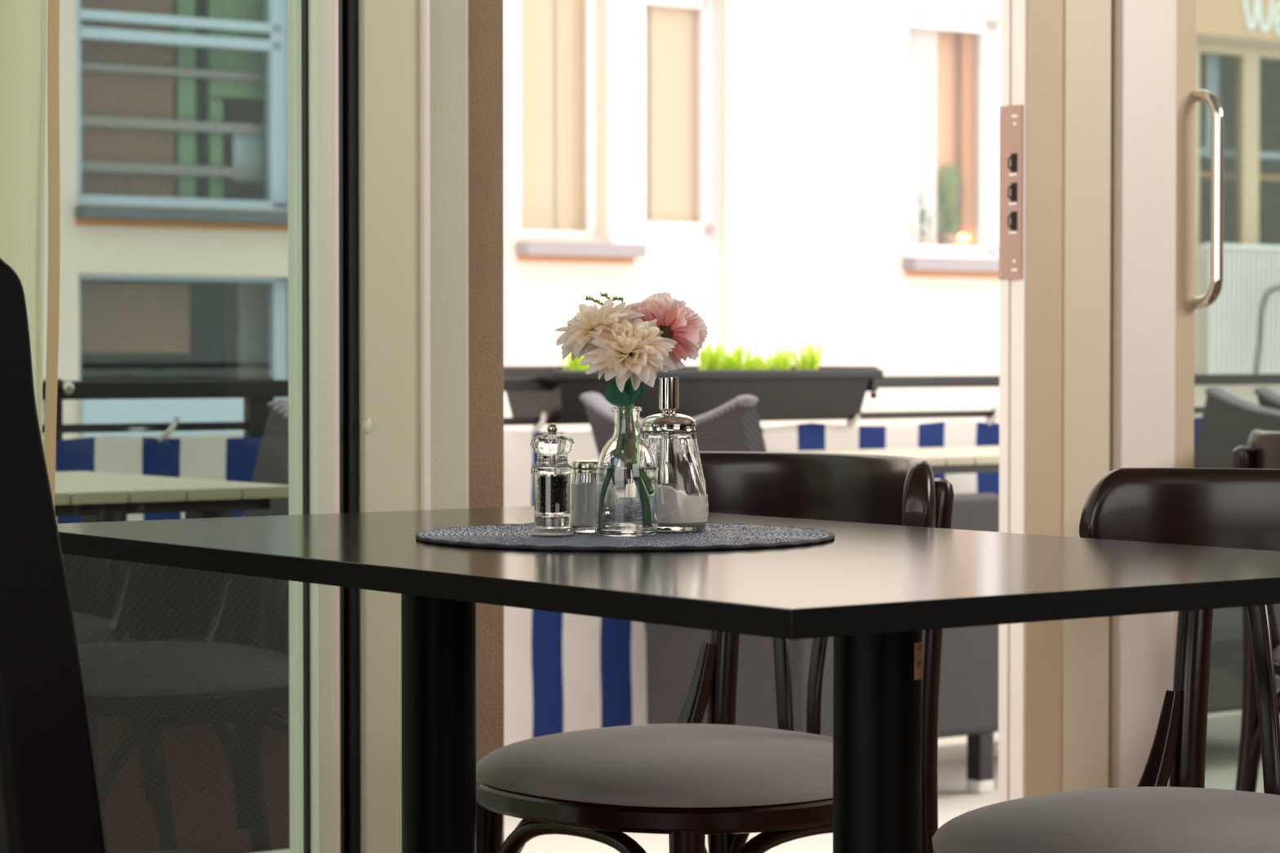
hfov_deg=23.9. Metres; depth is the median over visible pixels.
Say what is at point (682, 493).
sugar dispenser
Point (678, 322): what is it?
flower
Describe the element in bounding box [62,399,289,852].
wicker armchair
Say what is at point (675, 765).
seat cushion
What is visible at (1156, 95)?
door
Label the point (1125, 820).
seat cushion
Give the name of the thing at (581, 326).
chrysanthemum
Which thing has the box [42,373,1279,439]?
terrace railing
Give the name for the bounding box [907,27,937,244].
curtain
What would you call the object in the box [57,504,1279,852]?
cafe table
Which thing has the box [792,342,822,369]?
seedling
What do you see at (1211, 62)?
curtain
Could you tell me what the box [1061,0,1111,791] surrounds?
trim
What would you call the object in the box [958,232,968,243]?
lamp
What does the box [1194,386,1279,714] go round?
wicker armchair
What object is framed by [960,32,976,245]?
curtain
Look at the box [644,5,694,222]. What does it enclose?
curtain
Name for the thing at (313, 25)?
window
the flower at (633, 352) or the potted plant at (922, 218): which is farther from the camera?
the potted plant at (922, 218)
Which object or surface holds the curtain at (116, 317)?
hanging from the neighbouring building
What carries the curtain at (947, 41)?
hanging from the neighbouring building
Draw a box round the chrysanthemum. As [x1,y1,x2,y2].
[555,298,645,407]
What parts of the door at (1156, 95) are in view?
handle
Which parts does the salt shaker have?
shaker lid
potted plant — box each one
[919,187,929,244]
[936,164,959,244]
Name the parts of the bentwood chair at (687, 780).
leg, leg, leg, rail, leg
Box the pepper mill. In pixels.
[530,423,574,537]
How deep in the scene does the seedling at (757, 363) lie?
6.55 m
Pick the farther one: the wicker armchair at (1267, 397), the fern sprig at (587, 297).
the wicker armchair at (1267, 397)
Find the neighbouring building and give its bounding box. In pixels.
[42,0,1279,440]
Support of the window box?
attached to the terrace railing
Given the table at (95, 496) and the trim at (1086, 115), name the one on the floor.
the table at (95, 496)
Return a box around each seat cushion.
[475,723,832,808]
[932,786,1279,852]
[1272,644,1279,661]
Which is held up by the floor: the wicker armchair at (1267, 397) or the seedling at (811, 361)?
the wicker armchair at (1267, 397)
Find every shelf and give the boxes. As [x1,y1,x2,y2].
[1200,147,1279,160]
[1200,171,1279,182]
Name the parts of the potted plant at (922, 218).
plant pot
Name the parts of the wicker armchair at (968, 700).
backrest, armrest, leg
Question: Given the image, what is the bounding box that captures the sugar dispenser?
[641,377,708,532]
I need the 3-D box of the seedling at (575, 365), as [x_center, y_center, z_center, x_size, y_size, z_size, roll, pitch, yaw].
[-0.128,-0.143,6.281,0.071,0.065,0.072,0,1,0]
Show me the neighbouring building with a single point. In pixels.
(760, 166)
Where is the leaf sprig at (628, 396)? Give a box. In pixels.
[604,376,643,419]
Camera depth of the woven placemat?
2.68 m
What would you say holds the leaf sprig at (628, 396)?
in the bottle vase
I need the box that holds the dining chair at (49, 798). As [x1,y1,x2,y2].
[0,257,199,852]
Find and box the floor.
[258,710,1279,852]
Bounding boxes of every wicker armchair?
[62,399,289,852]
[579,392,999,794]
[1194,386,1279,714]
[1253,386,1279,410]
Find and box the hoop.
[1253,284,1279,373]
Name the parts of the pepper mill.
knob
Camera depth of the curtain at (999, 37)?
13.26 m
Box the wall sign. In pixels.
[1242,0,1279,36]
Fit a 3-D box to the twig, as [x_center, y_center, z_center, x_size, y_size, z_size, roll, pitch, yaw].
[-0.010,0.013,2.714,0.006,0.068,0.005,0,1,0]
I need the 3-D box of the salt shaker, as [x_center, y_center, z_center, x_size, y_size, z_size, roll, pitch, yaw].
[-0.046,0.063,2.774,0.034,0.066,0.034,0,1,0]
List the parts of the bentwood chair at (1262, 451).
leg, rail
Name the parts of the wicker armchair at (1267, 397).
backrest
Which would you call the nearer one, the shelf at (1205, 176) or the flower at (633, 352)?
the flower at (633, 352)
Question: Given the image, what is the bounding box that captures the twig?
[625,405,630,433]
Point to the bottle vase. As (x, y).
(626, 473)
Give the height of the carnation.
0.143 m
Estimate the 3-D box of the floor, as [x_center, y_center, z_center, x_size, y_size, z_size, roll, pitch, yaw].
[-0.341,0.835,5.095,13.000,0.160,1.970,-1,2,-37]
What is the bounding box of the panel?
[0,0,59,508]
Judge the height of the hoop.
0.419 m
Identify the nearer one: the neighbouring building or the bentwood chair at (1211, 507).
the bentwood chair at (1211, 507)
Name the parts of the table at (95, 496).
leg, leg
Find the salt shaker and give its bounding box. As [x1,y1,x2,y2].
[571,459,598,533]
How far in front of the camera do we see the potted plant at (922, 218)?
12.98 m
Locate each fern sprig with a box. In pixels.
[584,295,603,306]
[600,292,623,308]
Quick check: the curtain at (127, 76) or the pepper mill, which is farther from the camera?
the curtain at (127, 76)
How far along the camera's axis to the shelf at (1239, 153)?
14.13 m
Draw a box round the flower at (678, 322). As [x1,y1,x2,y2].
[631,291,707,407]
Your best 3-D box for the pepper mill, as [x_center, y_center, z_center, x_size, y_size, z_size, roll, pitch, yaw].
[-0.079,0.048,2.718,0.040,0.101,0.039,0,1,0]
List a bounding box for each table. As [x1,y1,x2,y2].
[54,471,288,522]
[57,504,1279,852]
[768,445,999,474]
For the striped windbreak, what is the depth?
6.16 m
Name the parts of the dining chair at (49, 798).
backrest, seat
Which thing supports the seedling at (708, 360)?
in the window box
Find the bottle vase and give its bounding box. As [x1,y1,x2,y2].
[595,406,657,536]
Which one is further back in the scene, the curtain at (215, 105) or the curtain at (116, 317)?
the curtain at (215, 105)
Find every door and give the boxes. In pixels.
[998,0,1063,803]
[1111,0,1223,787]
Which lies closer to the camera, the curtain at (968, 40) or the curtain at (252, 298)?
the curtain at (252, 298)
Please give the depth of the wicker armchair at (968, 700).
5.95 m
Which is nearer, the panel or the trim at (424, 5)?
the panel
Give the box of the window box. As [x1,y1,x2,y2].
[503,364,883,423]
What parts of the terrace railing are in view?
post, post, rail, rail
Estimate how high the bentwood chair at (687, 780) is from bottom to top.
0.808 m
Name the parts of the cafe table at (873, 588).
table leg, table leg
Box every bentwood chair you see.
[475,451,953,852]
[932,467,1279,852]
[1231,429,1279,792]
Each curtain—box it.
[80,0,173,197]
[80,282,189,353]
[175,0,264,198]
[208,98,222,199]
[236,281,268,379]
[520,0,583,231]
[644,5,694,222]
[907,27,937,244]
[936,30,959,245]
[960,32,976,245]
[998,35,1000,246]
[1204,53,1219,157]
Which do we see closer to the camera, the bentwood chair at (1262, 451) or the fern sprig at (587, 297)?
the fern sprig at (587, 297)
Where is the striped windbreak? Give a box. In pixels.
[42,404,1202,746]
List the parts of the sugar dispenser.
spout, lid, fluted glass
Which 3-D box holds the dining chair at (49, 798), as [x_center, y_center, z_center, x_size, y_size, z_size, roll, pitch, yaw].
[-0.463,0.361,2.559,0.422,0.994,0.430,-1,2,-37]
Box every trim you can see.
[337,0,359,852]
[357,0,419,852]
[418,0,430,510]
[429,0,468,510]
[467,0,504,844]
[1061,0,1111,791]
[1108,0,1114,787]
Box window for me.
[287,0,340,852]
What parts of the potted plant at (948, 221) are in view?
plant pot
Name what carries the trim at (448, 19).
attached to the wall
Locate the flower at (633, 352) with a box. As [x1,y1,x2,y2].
[579,318,677,492]
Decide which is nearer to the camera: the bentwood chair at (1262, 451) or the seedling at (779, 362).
the bentwood chair at (1262, 451)
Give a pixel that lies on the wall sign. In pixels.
(1256, 14)
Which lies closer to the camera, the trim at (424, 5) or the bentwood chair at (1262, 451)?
the trim at (424, 5)
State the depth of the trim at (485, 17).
3.79 m
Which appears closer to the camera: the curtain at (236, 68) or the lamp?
the curtain at (236, 68)
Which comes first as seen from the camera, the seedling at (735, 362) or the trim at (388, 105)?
the trim at (388, 105)
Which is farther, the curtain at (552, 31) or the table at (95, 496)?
the curtain at (552, 31)
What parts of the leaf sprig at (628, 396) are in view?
stem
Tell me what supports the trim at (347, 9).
attached to the wall
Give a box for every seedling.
[560,349,589,370]
[697,341,724,369]
[721,345,751,369]
[746,353,770,369]
[768,349,792,369]
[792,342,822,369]
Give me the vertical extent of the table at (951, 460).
0.672 m
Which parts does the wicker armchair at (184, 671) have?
armrest, backrest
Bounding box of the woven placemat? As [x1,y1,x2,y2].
[415,521,835,551]
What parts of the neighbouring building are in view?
window sill, blue panel, window sill, balcony door, door panel, window sill, tan wall panel, balustrade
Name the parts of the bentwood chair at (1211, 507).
rail, leg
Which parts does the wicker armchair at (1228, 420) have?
backrest, armrest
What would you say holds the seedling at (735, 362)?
in the window box
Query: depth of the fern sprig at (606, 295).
2.73 m
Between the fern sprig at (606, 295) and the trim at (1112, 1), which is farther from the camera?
the trim at (1112, 1)

